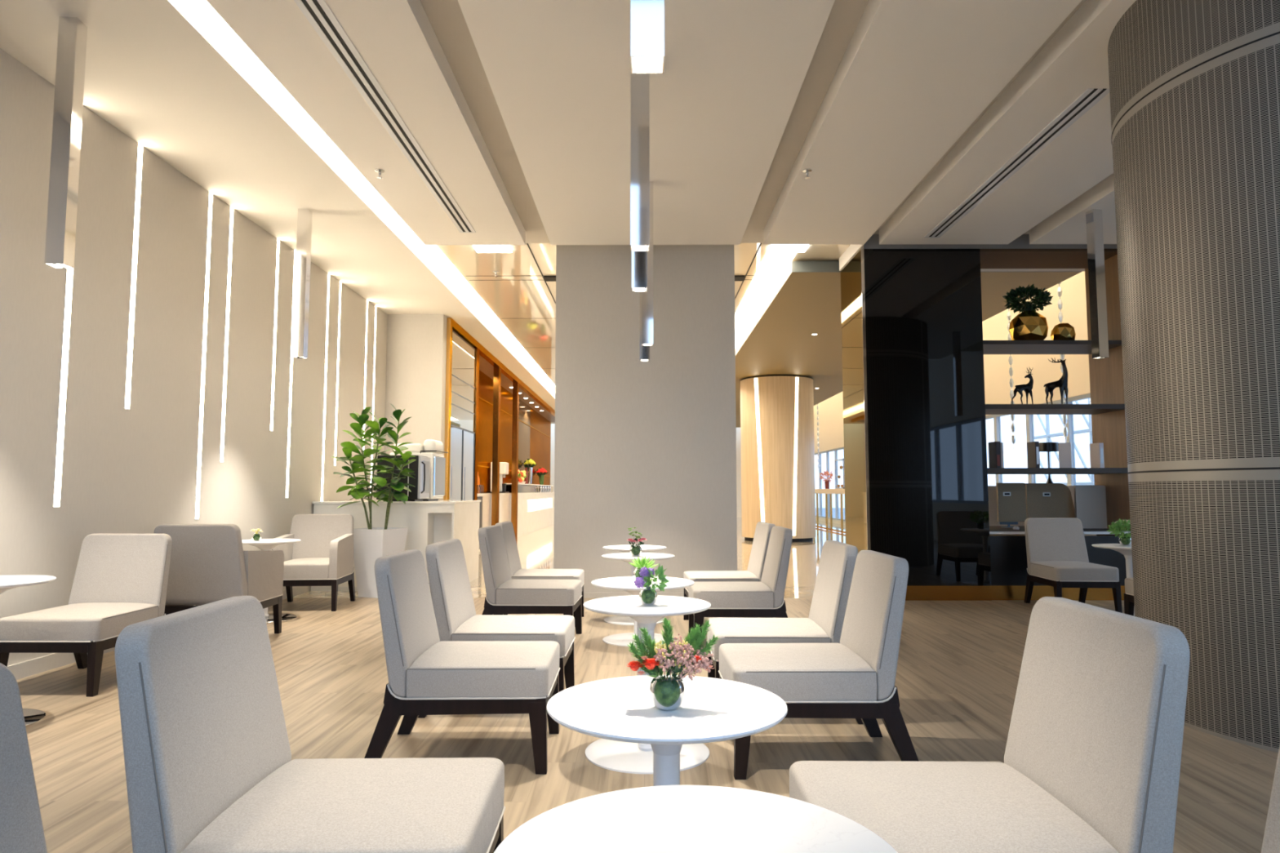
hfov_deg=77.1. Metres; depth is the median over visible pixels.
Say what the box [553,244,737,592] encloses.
square column
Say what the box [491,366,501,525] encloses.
post
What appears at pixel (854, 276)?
mirror
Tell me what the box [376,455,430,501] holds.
microwave oven
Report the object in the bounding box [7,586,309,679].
baseboard
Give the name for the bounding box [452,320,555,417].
trim
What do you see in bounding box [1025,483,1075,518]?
privacy screen
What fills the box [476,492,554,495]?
countertop
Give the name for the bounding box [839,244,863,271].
trim
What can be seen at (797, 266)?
trim
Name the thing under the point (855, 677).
slipper chair
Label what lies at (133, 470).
wall
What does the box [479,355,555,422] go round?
ceiling
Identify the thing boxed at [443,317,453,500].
trim
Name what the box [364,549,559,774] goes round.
slipper chair
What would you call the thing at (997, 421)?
window
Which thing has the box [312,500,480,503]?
countertop
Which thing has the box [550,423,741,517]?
wall
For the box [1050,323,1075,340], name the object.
vase
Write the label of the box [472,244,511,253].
recessed light
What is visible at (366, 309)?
light strip
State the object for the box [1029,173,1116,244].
ceiling
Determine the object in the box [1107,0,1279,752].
column
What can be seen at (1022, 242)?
trim
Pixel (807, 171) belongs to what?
sprinkler
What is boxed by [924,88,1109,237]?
ceiling vent
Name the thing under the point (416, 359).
wall
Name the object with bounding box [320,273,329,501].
light strip
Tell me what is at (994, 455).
book
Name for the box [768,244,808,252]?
recessed light
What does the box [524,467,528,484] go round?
jar
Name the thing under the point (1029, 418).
window
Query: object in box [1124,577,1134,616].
slipper chair
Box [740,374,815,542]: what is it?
column
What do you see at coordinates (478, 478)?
bottle
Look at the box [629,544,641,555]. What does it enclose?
glass vase
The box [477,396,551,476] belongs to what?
trim
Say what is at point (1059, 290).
strand
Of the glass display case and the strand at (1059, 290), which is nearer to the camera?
the strand at (1059, 290)
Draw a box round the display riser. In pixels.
[504,483,552,493]
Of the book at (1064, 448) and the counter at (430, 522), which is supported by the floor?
the counter at (430, 522)
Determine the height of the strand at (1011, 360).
3.691 m
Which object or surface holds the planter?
on the floor
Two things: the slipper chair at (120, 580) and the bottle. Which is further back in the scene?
the bottle
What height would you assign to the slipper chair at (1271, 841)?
0.908 m
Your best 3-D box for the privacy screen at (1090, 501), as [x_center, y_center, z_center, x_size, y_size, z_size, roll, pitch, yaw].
[5.295,0.945,9.447,0.350,0.503,0.040,0,-5,0]
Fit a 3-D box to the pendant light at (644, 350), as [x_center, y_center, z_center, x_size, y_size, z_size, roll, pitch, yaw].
[0.047,-1.380,7.985,0.100,1.460,0.100,0,-5,0]
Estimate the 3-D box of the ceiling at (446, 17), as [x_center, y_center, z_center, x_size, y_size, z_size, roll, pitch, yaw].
[1.591,-1.584,17.272,11.200,0.100,31.800,0,-5,0]
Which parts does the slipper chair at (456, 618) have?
leg, backrest, seat, leg, seat rail, leg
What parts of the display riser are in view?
plate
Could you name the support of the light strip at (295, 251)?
attached to the wall at (133, 470)
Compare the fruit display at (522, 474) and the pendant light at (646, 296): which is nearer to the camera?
the pendant light at (646, 296)
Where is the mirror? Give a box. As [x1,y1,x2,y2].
[840,249,871,553]
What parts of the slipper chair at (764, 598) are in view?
leg, leg, seat, seat rail, backrest, leg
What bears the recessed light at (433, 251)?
in the ceiling at (446, 17)
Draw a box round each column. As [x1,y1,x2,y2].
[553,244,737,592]
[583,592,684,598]
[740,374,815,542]
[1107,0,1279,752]
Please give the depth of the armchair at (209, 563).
6.14 m
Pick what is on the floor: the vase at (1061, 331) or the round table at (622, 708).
the round table at (622, 708)
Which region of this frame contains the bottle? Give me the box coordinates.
[477,471,479,493]
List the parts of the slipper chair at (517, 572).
backrest, seat, leg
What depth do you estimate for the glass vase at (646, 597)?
3.66 m
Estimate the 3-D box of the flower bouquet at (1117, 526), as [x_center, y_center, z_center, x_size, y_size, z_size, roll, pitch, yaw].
[4.397,0.927,7.287,0.280,0.190,0.225,2,-5,-26]
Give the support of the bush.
in the vase at (1028, 325)
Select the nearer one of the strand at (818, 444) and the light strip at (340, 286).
the light strip at (340, 286)
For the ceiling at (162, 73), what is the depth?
6.21 m
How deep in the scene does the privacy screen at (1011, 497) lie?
9.54 m
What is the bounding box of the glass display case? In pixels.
[834,458,844,488]
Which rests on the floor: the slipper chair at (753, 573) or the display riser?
the slipper chair at (753, 573)
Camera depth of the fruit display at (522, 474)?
22.05 m
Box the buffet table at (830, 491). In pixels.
[814,488,845,533]
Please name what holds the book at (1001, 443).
on the open shelving
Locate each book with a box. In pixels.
[988,441,1000,467]
[1000,442,1004,467]
[1026,441,1039,467]
[1057,442,1071,467]
[1089,442,1104,467]
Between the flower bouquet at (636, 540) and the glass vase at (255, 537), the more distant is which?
the glass vase at (255, 537)
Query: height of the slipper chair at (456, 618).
0.908 m
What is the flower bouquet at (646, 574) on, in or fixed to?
on the glass vase at (646, 597)
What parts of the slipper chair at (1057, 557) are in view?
leg, backrest, leg, seat rail, seat, leg, leg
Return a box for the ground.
[815,507,844,519]
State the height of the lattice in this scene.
5.595 m
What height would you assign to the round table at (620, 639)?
0.675 m
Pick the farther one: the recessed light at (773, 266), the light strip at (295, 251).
the recessed light at (773, 266)
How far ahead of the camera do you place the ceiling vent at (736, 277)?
10.92 m
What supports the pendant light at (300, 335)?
hanging from the ceiling at (162, 73)
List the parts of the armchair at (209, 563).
backrest, seat rail, armrest, leg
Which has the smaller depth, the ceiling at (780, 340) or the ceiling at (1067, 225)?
the ceiling at (1067, 225)
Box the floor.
[16,517,1278,852]
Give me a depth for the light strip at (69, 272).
5.53 m
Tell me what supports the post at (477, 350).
on the floor
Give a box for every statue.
[1011,367,1033,404]
[1043,358,1067,404]
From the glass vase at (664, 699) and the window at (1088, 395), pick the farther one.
the window at (1088, 395)
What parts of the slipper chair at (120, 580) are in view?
leg, seat rail, seat, leg, leg, backrest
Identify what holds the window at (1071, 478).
in the wall at (997, 388)
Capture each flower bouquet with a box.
[250,528,263,533]
[626,527,645,547]
[627,617,720,689]
[628,556,658,569]
[633,564,669,592]
[1106,518,1131,538]
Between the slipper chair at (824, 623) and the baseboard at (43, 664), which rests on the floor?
the slipper chair at (824, 623)
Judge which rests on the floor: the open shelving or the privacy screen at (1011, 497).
the open shelving
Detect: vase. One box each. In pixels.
[251,533,261,541]
[523,458,537,484]
[535,466,547,484]
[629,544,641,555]
[632,567,645,582]
[639,587,657,605]
[648,676,684,711]
[819,470,833,488]
[1008,310,1048,340]
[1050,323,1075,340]
[1119,536,1131,546]
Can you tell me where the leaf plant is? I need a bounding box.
[331,403,416,529]
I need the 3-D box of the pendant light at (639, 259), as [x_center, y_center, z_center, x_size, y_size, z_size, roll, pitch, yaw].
[-0.003,-1.603,5.194,0.100,1.460,0.100,0,-5,0]
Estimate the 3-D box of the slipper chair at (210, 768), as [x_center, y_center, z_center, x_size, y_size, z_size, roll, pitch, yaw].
[-0.770,0.906,1.977,0.801,0.908,0.619,0,-5,-1]
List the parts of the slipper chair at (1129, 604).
seat rail, seat, leg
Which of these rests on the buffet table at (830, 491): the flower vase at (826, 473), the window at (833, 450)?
the flower vase at (826, 473)
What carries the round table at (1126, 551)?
on the floor
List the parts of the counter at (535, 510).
dark panel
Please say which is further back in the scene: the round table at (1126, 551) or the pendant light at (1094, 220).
the pendant light at (1094, 220)
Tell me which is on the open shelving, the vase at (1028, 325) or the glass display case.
the vase at (1028, 325)
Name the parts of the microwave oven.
handle, door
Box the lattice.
[1034,398,1094,485]
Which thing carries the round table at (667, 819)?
on the floor
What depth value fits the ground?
55.69 m
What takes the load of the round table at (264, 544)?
on the floor
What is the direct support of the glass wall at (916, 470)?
on the floor
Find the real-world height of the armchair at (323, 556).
0.944 m
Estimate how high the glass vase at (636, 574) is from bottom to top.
0.086 m
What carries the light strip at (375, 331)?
attached to the wall at (133, 470)
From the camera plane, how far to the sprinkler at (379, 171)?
6.89 m
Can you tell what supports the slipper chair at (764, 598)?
on the floor
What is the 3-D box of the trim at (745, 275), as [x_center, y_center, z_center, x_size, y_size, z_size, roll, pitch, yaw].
[1.594,-1.331,19.785,7.820,0.004,20.750,0,-5,0]
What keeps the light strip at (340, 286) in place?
attached to the wall at (133, 470)
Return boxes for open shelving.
[979,248,1130,600]
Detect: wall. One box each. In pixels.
[0,48,387,666]
[384,314,447,500]
[477,369,551,493]
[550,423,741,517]
[813,271,1090,524]
[840,244,991,600]
[987,485,1096,535]
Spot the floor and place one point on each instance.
(959, 663)
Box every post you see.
[473,347,479,500]
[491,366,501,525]
[511,382,519,540]
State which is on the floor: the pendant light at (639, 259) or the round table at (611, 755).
the round table at (611, 755)
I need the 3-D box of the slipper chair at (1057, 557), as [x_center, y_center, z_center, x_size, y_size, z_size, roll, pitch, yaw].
[4.407,1.406,8.255,0.619,0.908,0.801,0,-5,3]
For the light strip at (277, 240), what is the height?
2.098 m
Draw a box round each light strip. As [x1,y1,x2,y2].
[52,109,83,506]
[124,143,143,409]
[194,191,213,519]
[219,206,234,462]
[269,238,279,431]
[284,250,296,497]
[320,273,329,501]
[333,281,341,466]
[362,300,368,449]
[369,306,376,493]
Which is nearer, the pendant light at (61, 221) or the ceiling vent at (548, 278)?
the pendant light at (61, 221)
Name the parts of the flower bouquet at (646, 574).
globe flower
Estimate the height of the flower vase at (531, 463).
0.766 m
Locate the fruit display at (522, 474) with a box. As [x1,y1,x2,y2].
[517,469,526,484]
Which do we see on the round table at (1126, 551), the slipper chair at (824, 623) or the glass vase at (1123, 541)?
the glass vase at (1123, 541)
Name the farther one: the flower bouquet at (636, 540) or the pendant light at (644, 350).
the pendant light at (644, 350)
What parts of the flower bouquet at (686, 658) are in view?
filler flower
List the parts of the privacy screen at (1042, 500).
slot frame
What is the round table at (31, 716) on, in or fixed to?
on the floor
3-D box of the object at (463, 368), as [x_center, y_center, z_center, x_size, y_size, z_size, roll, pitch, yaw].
[-3.304,0.387,13.670,0.627,3.800,1.920,0,-5,0]
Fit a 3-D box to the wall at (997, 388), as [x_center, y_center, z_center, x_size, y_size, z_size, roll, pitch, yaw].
[7.188,-0.687,16.569,0.200,6.600,39.000,0,-5,0]
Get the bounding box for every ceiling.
[0,0,555,423]
[206,0,525,244]
[419,0,1111,385]
[457,0,835,244]
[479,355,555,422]
[735,262,1080,427]
[763,0,1081,244]
[879,0,1136,244]
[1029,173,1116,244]
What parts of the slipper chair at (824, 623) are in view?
leg, seat rail, leg, seat, backrest, leg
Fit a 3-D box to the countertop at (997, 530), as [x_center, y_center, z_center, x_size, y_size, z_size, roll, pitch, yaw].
[4.661,1.219,9.489,1.620,0.036,1.300,0,-5,0]
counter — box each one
[310,500,480,591]
[476,492,554,551]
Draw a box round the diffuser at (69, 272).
[53,268,73,506]
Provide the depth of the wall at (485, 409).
21.50 m
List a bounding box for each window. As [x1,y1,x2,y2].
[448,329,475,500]
[814,452,822,517]
[819,450,830,518]
[826,448,838,519]
[835,447,845,521]
[985,414,1002,483]
[995,414,1035,483]
[1042,398,1075,485]
[1067,393,1090,401]
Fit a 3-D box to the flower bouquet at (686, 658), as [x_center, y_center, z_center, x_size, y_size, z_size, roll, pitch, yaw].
[0.079,0.549,1.938,0.233,0.175,0.104,-1,-5,7]
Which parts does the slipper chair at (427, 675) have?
leg, backrest, leg, seat rail, seat, leg, leg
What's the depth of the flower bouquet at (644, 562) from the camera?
4.60 m
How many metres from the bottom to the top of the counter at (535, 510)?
1.140 m
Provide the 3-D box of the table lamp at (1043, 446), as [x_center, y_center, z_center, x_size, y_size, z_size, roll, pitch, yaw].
[5.235,0.483,10.287,0.260,0.550,0.260,0,-5,0]
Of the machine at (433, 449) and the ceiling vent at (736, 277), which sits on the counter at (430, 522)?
the machine at (433, 449)
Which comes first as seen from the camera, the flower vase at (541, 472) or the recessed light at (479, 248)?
the recessed light at (479, 248)
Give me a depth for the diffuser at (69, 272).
5.53 m
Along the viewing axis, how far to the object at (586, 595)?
9.00 m
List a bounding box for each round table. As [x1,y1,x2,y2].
[0,575,56,726]
[241,538,301,623]
[493,785,897,852]
[546,675,787,786]
[583,595,711,774]
[591,576,693,675]
[601,552,675,647]
[603,544,666,625]
[1091,543,1134,616]
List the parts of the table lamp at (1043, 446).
lamp shade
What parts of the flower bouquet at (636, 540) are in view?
green flower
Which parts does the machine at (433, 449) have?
rail, glass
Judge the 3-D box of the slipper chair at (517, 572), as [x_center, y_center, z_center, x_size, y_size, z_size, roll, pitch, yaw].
[-0.932,1.339,7.423,0.801,0.908,0.619,0,-5,0]
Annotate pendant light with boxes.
[44,16,87,268]
[293,208,312,358]
[630,0,664,73]
[630,57,649,251]
[631,251,647,291]
[640,291,649,360]
[641,181,653,346]
[1085,208,1108,359]
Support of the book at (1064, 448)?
on the open shelving
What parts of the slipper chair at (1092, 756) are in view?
seat, backrest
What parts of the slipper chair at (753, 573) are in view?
leg, seat, backrest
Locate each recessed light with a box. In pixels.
[193,0,555,393]
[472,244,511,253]
[734,244,796,347]
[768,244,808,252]
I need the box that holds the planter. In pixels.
[353,527,408,598]
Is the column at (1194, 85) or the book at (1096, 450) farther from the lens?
the book at (1096, 450)
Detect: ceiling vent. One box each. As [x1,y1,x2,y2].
[293,0,475,232]
[543,275,555,281]
[734,275,744,280]
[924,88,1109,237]
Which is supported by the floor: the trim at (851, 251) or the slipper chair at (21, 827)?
the slipper chair at (21, 827)
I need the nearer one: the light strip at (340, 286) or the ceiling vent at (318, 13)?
the ceiling vent at (318, 13)
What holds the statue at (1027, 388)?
on the open shelving
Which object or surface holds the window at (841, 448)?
in the wall at (997, 388)
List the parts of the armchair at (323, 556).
armrest, leg, seat, seat rail, backrest, leg, armrest, leg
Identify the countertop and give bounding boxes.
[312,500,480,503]
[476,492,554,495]
[989,525,1130,534]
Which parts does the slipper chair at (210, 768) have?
backrest, seat, seat rail, leg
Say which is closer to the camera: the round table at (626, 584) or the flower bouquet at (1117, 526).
the round table at (626, 584)
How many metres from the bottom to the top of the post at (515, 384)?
3.820 m
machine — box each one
[390,439,448,501]
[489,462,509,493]
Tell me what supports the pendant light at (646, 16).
hanging from the ceiling at (557, 72)
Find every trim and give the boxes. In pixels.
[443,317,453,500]
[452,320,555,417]
[469,243,782,304]
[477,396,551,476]
[791,261,1082,272]
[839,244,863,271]
[840,234,1116,271]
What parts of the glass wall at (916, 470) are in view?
edge trim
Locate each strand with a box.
[817,404,819,468]
[1006,307,1015,450]
[1057,282,1067,442]
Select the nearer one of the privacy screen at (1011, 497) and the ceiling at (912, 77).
the ceiling at (912, 77)
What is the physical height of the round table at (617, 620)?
0.675 m
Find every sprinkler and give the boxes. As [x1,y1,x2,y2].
[374,168,384,178]
[802,168,812,178]
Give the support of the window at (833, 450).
in the wall at (997, 388)
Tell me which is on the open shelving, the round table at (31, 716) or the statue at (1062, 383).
the statue at (1062, 383)
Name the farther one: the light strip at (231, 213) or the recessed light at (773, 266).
the recessed light at (773, 266)
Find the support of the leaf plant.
on the planter
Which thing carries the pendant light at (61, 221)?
hanging from the ceiling at (162, 73)
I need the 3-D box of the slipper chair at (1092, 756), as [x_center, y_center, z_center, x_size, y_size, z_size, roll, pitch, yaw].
[0.806,0.904,1.951,0.801,0.908,0.619,0,-5,1]
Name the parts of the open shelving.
panel, shelf, shelf, shelf, panel, panel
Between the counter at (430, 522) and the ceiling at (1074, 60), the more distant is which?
the counter at (430, 522)
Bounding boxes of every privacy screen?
[995,483,1026,521]
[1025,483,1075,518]
[1073,485,1106,528]
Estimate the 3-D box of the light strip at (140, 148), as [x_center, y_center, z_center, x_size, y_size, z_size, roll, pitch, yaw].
[-3.965,-1.185,6.295,0.004,2.108,0.066,0,-5,0]
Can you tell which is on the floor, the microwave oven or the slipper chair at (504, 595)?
the slipper chair at (504, 595)
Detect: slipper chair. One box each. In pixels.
[0,533,172,697]
[0,662,47,852]
[114,595,505,852]
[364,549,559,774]
[417,538,575,718]
[477,524,582,634]
[495,520,584,617]
[683,521,775,620]
[688,525,792,650]
[706,540,863,724]
[718,550,919,779]
[789,596,1190,852]
[1024,517,1122,613]
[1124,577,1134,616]
[1261,745,1279,852]
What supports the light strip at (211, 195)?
attached to the wall at (133, 470)
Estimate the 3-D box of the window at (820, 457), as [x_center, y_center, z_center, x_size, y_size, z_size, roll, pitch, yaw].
[7.255,2.396,32.916,0.080,2.610,1.360,0,-5,0]
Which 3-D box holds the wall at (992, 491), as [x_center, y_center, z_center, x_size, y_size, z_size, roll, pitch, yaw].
[5.105,1.385,10.215,1.700,1.260,0.160,0,-5,0]
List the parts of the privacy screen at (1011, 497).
slot frame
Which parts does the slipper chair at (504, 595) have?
leg, backrest, seat rail, seat, leg, leg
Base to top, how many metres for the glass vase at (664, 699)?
0.080 m
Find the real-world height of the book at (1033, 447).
0.301 m
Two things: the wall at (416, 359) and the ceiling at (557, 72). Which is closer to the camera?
the ceiling at (557, 72)
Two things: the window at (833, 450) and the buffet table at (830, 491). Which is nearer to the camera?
the buffet table at (830, 491)
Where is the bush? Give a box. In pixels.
[1002,284,1053,313]
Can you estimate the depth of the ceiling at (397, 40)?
5.68 m
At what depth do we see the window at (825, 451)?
30.94 m
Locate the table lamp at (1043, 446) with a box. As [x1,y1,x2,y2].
[1039,442,1058,483]
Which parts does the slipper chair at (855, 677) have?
leg, seat, seat rail, leg, backrest, leg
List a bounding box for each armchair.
[153,524,284,633]
[267,514,355,611]

